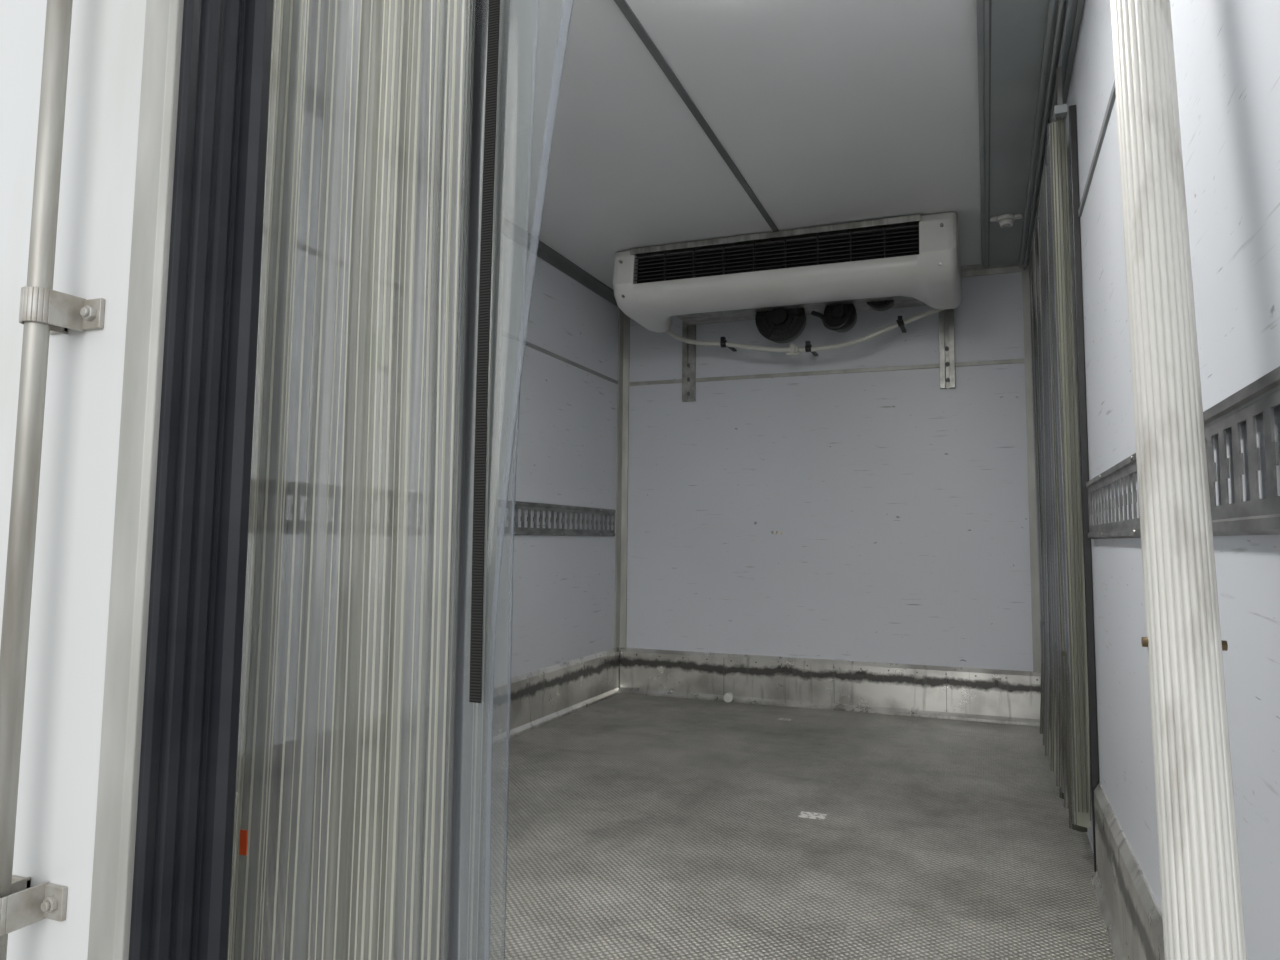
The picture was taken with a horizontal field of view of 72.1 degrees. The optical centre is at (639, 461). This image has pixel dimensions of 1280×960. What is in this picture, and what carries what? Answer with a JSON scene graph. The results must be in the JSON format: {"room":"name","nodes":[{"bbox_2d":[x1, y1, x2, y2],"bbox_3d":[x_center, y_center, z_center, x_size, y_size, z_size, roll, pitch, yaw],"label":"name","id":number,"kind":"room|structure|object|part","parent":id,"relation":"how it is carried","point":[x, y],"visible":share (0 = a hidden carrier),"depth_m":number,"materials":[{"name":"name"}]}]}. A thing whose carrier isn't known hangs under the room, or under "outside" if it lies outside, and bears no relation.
{"room":"refrigerated truck interior","nodes":[
{"label":"refrigerated truck interior","id":0,"kind":"room"},
{"bbox_2d":[493,235,617,682],"bbox_3d":[-0.853,0.015,3.248,0.080,2.225,4.000,-1,-5,21],"label":"wall","id":1,"kind":"structure","parent":0,"point":[563,611],"depth_m":4.25,"materials":[{"name":"white plastic"}]},
{"bbox_2d":[492,648,619,745],"bbox_3d":[-0.791,1.004,3.198,0.028,0.247,3.720,-1,-5,21],"label":"baseboard","id":2,"kind":"structure","parent":1,"relation":"attached to","point":[540,697],"depth_m":4.15,"materials":[{"name":"silver metal"}]},
{"bbox_2d":[497,499,615,535],"bbox_3d":[-0.777,0.194,3.299,0.016,0.150,3.480,-1,-5,21],"label":"rail","id":3,"kind":"object","parent":1,"relation":"attached to","point":[516,505],"visible":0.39,"depth_m":4.21,"materials":[{"name":"metal"}]},
{"bbox_2d":[502,331,617,383],"bbox_3d":[-0.795,-0.606,3.316,0.006,0.020,3.664,-1,-5,21],"label":"trim","id":4,"kind":"structure","parent":1,"relation":"attached to","point":[505,334],"depth_m":4.30,"materials":[{"name":"grey metal"}]},
{"bbox_2d":[504,217,617,306],"bbox_3d":[-0.773,-1.067,3.347,0.045,0.050,3.660,-1,-5,21],"label":"trim","id":5,"kind":"structure","parent":1,"relation":"attached to","point":[512,231],"depth_m":4.28,"materials":[{"name":"grey metal"}]},
{"bbox_2d":[504,0,981,288],"bbox_3d":[0.217,-1.158,2.933,2.355,0.080,4.000,-1,-5,21],"label":"ceiling","id":6,"kind":"structure","parent":0,"point":[831,112],"depth_m":2.88,"materials":[{"name":"white plastic"}]},
{"bbox_2d":[227,0,573,959],"bbox_3d":[-0.722,-0.134,1.363,1.505,2.139,0.124,-1,-5,21],"label":"curtain","id":7,"kind":"object","parent":6,"relation":"hanging from","point":[363,793],"visible":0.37,"depth_m":1.17,"materials":[{"name":"plastic"}]},
{"bbox_2d":[469,0,499,702],"bbox_3d":[-0.182,-0.460,1.093,0.023,1.488,0.008,-1,-5,21],"label":"strip","id":8,"kind":"object","parent":6,"relation":"hanging from","point":[476,644],"visible":1,"depth_m":1.06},
{"bbox_2d":[614,0,778,231],"bbox_3d":[0.212,-1.117,2.913,0.024,0.006,3.768,-1,-5,21],"label":"trim","id":9,"kind":"structure","parent":6,"relation":"attached to","point":[623,5],"depth_m":2.74,"materials":[{"name":"grey metal"}]},
{"bbox_2d":[613,212,961,401],"bbox_3d":[0.738,-0.688,4.282,1.550,0.602,0.878,-1,-5,21],"label":"refrigeration evaporator","id":10,"kind":"object","parent":6,"relation":"hanging from","point":[776,279],"visible":1,"depth_m":4.00,"materials":[{"name":"plastic"}]},
{"bbox_2d":[976,0,1084,269],"bbox_3d":[1.133,-1.112,2.599,0.249,0.052,3.660,-1,-5,21],"label":"track","id":11,"kind":"object","parent":6,"relation":"attached to","point":[1021,44],"visible":0.84,"depth_m":2.70,"materials":[{"name":"grey metal"}]},
{"bbox_3d":[1.103,-1.128,2.613,0.153,0.018,3.660,-1,-5,21],"label":"panel","id":12,"kind":"part","parent":11,"relation":"part of","materials":[{"name":"grey metal"}]},
{"bbox_2d":[1028,66,1098,871],"bbox_3d":[1.437,0.040,3.087,0.080,2.153,1.620,-1,-5,21],"label":"curtain","id":13,"kind":"object","parent":11,"relation":"hanging from","point":[1068,704],"visible":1,"depth_m":2.43,"materials":[{"name":"plastic"}]},
{"bbox_3d":[1.177,0.034,2.329,0.018,2.030,0.015,-1,-5,21],"label":"edge post","id":14,"kind":"part","parent":13,"relation":"part of","materials":[{"name":"black plastic"}]},
{"bbox_2d":[487,693,1114,959],"bbox_3d":[0.194,1.143,2.732,2.355,0.090,4.000,-1,-5,21],"label":"floor","id":15,"kind":"structure","parent":0,"point":[641,827],"depth_m":2.50,"materials":[{"name":"grey metal"}]},
{"bbox_2d":[798,811,826,819],"bbox_3d":[0.537,1.101,2.741,0.080,0.001,0.060,-1,-5,21],"label":"label","id":16,"kind":"object","parent":15,"relation":"on","point":[803,814],"visible":1,"depth_m":2.74,"materials":[{"name":"paper"}]},
{"bbox_2d":[1110,0,1246,959],"bbox_3d":[0.532,-0.175,0.889,0.090,2.227,0.575,-2,-6,27],"label":"post","id":17,"kind":"object","parent":15,"relation":"on","point":[1203,916],"visible":1,"depth_m":0.81,"materials":[{"name":"metal"}]},
{"bbox_2d":[619,272,1032,671],"bbox_3d":[0.922,0.155,4.649,2.195,2.225,0.080,-1,-5,21],"label":"wall","id":18,"kind":"structure","parent":0,"point":[899,500],"depth_m":4.56,"materials":[{"name":"white plastic"}]},
{"bbox_2d":[614,307,629,647],"bbox_3d":[-0.100,0.056,4.989,0.050,1.966,0.055,-1,-5,21],"label":"trim","id":19,"kind":"structure","parent":18,"relation":"attached to","point":[620,629],"depth_m":4.99,"materials":[{"name":"metal"}]},
{"bbox_2d":[771,531,783,533],"bbox_3d":[0.730,0.374,4.661,0.070,0.017,0.001,-1,-5,21],"label":"sticker","id":20,"kind":"object","parent":18,"relation":"attached to","point":[772,532],"visible":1,"depth_m":4.66,"materials":[{"name":"paper"}]},
{"bbox_2d":[629,359,1024,385],"bbox_3d":[0.905,-0.470,4.667,2.080,0.022,0.006,-1,-5,21],"label":"trim","id":21,"kind":"structure","parent":18,"relation":"attached to","point":[1009,361],"depth_m":4.62,"materials":[{"name":"metal"}]},
{"bbox_2d":[620,648,1040,725],"bbox_3d":[0.892,1.136,4.514,2.155,0.247,0.028,-1,-5,21],"label":"baseboard","id":22,"kind":"structure","parent":18,"relation":"attached to","point":[990,697],"depth_m":4.46,"materials":[{"name":"silver metal"}]},
{"bbox_2d":[723,693,733,702],"bbox_3d":[0.466,1.242,4.640,0.048,0.048,0.037,-1,-5,21],"label":"plug","id":23,"kind":"object","parent":22,"relation":"attached to","point":[728,697],"visible":1,"depth_m":4.63,"materials":[{"name":"white plastic"}]},
{"bbox_2d":[636,654,1037,708],"bbox_3d":[0.924,1.131,4.499,2.033,0.195,0.004,-1,-5,21],"label":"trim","id":24,"kind":"structure","parent":18,"relation":"attached to","point":[636,654],"depth_m":4.28,"materials":[{"name":"silver metal"}]},
{"bbox_2d":[961,263,1027,277],"bbox_3d":[0.927,-0.937,4.676,2.135,0.045,0.050,-1,-5,21],"label":"trim","id":25,"kind":"structure","parent":18,"relation":"attached to","point":[967,270],"depth_m":4.37,"materials":[{"name":"metal"}]},
{"bbox_2d":[1022,266,1040,671],"bbox_3d":[1.890,0.009,4.211,0.065,1.966,0.050,-1,-5,21],"label":"trim","id":26,"kind":"structure","parent":18,"relation":"attached to","point":[1034,569],"depth_m":4.22,"materials":[{"name":"metal"}]},
{"bbox_2d":[990,214,1022,227],"bbox_3d":[1.526,-1.002,3.664,0.126,0.043,0.072,-1,-5,21],"label":"ceiling lamp","id":27,"kind":"object","parent":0,"point":[1005,220],"depth_m":3.64,"materials":[{"name":"white plastic"}]},
{"bbox_2d":[1066,0,1279,959],"bbox_3d":[1.264,-0.036,2.417,0.080,2.225,4.000,-1,-5,21],"label":"wall","id":28,"kind":"structure","parent":0,"point":[1227,52],"depth_m":1.03,"materials":[{"name":"white plastic"}]},
{"bbox_2d":[1078,80,1115,216],"bbox_3d":[0.850,-0.745,1.523,0.006,0.020,1.820,-1,-5,21],"label":"trim","id":29,"kind":"structure","parent":28,"relation":"attached to","point":[1113,93],"depth_m":1.96,"materials":[{"name":"grey metal"}]},
{"bbox_2d":[1091,783,1164,959],"bbox_3d":[0.824,0.863,1.387,0.028,0.247,1.820,-1,-5,21],"label":"baseboard","id":30,"kind":"structure","parent":28,"relation":"attached to","point":[1131,914],"depth_m":1.79,"materials":[{"name":"silver metal"}]},
{"bbox_2d":[1086,366,1279,538],"bbox_3d":[0.841,0.051,1.465,0.016,0.150,1.740,-1,-5,21],"label":"rail","id":31,"kind":"object","parent":28,"relation":"attached to","point":[1256,516],"visible":0.7,"depth_m":0.94,"materials":[{"name":"metal"}]},
{"bbox_3d":[-1.605,-0.145,1.369,0.060,2.245,0.060,-1,-5,21],"label":"door frame","id":32,"kind":"structure","parent":0,"visible":0},
{"bbox_2d":[0,0,145,959],"bbox_3d":[-1.049,-0.161,1.240,1.029,2.225,0.075,-1,-5,21],"label":"panel","id":33,"kind":"object","parent":32,"relation":"attached to","point":[62,727],"visible":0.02,"depth_m":1.04,"materials":[{"name":"paint"}]},
{"bbox_2d":[0,875,67,935],"bbox_3d":[-0.690,0.488,0.964,0.091,0.040,0.064,-1,-5,21],"label":"clamp","id":34,"kind":"object","parent":33,"relation":"attached to","point":[26,905],"visible":0.95,"depth_m":0.97,"materials":[{"name":"metal"}]},
{"bbox_2d":[19,286,104,334],"bbox_3d":[-0.684,-0.176,1.022,0.091,0.040,0.064,-1,-5,21],"label":"clamp","id":35,"kind":"object","parent":33,"relation":"attached to","point":[63,312],"visible":0.98,"depth_m":1.02,"materials":[{"name":"metal"}]},
{"bbox_2d":[0,0,72,959],"bbox_3d":[-0.690,-0.175,1.008,0.025,2.180,0.025,-1,-5,21],"label":"rod","id":36,"kind":"object","parent":35,"relation":"attached to","point":[43,232],"visible":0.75,"depth_m":0.99,"materials":[{"name":"metal"}]},
{"bbox_2d":[87,0,183,959],"bbox_3d":[-0.554,-0.174,1.035,0.047,2.225,0.075,-1,-5,21],"label":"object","id":37,"kind":"object","parent":33,"relation":"attached to","point":[122,715],"visible":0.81,"depth_m":0.98,"materials":[{"name":"metal"}]},
{"bbox_2d":[129,0,273,959],"bbox_3d":[-0.530,-0.170,1.067,0.074,2.217,0.126,-1,-5,21],"label":"seal","id":38,"kind":"object","parent":33,"relation":"attached to","point":[181,894],"visible":1,"depth_m":1.04,"materials":[{"name":"black rubber"}]}
]}

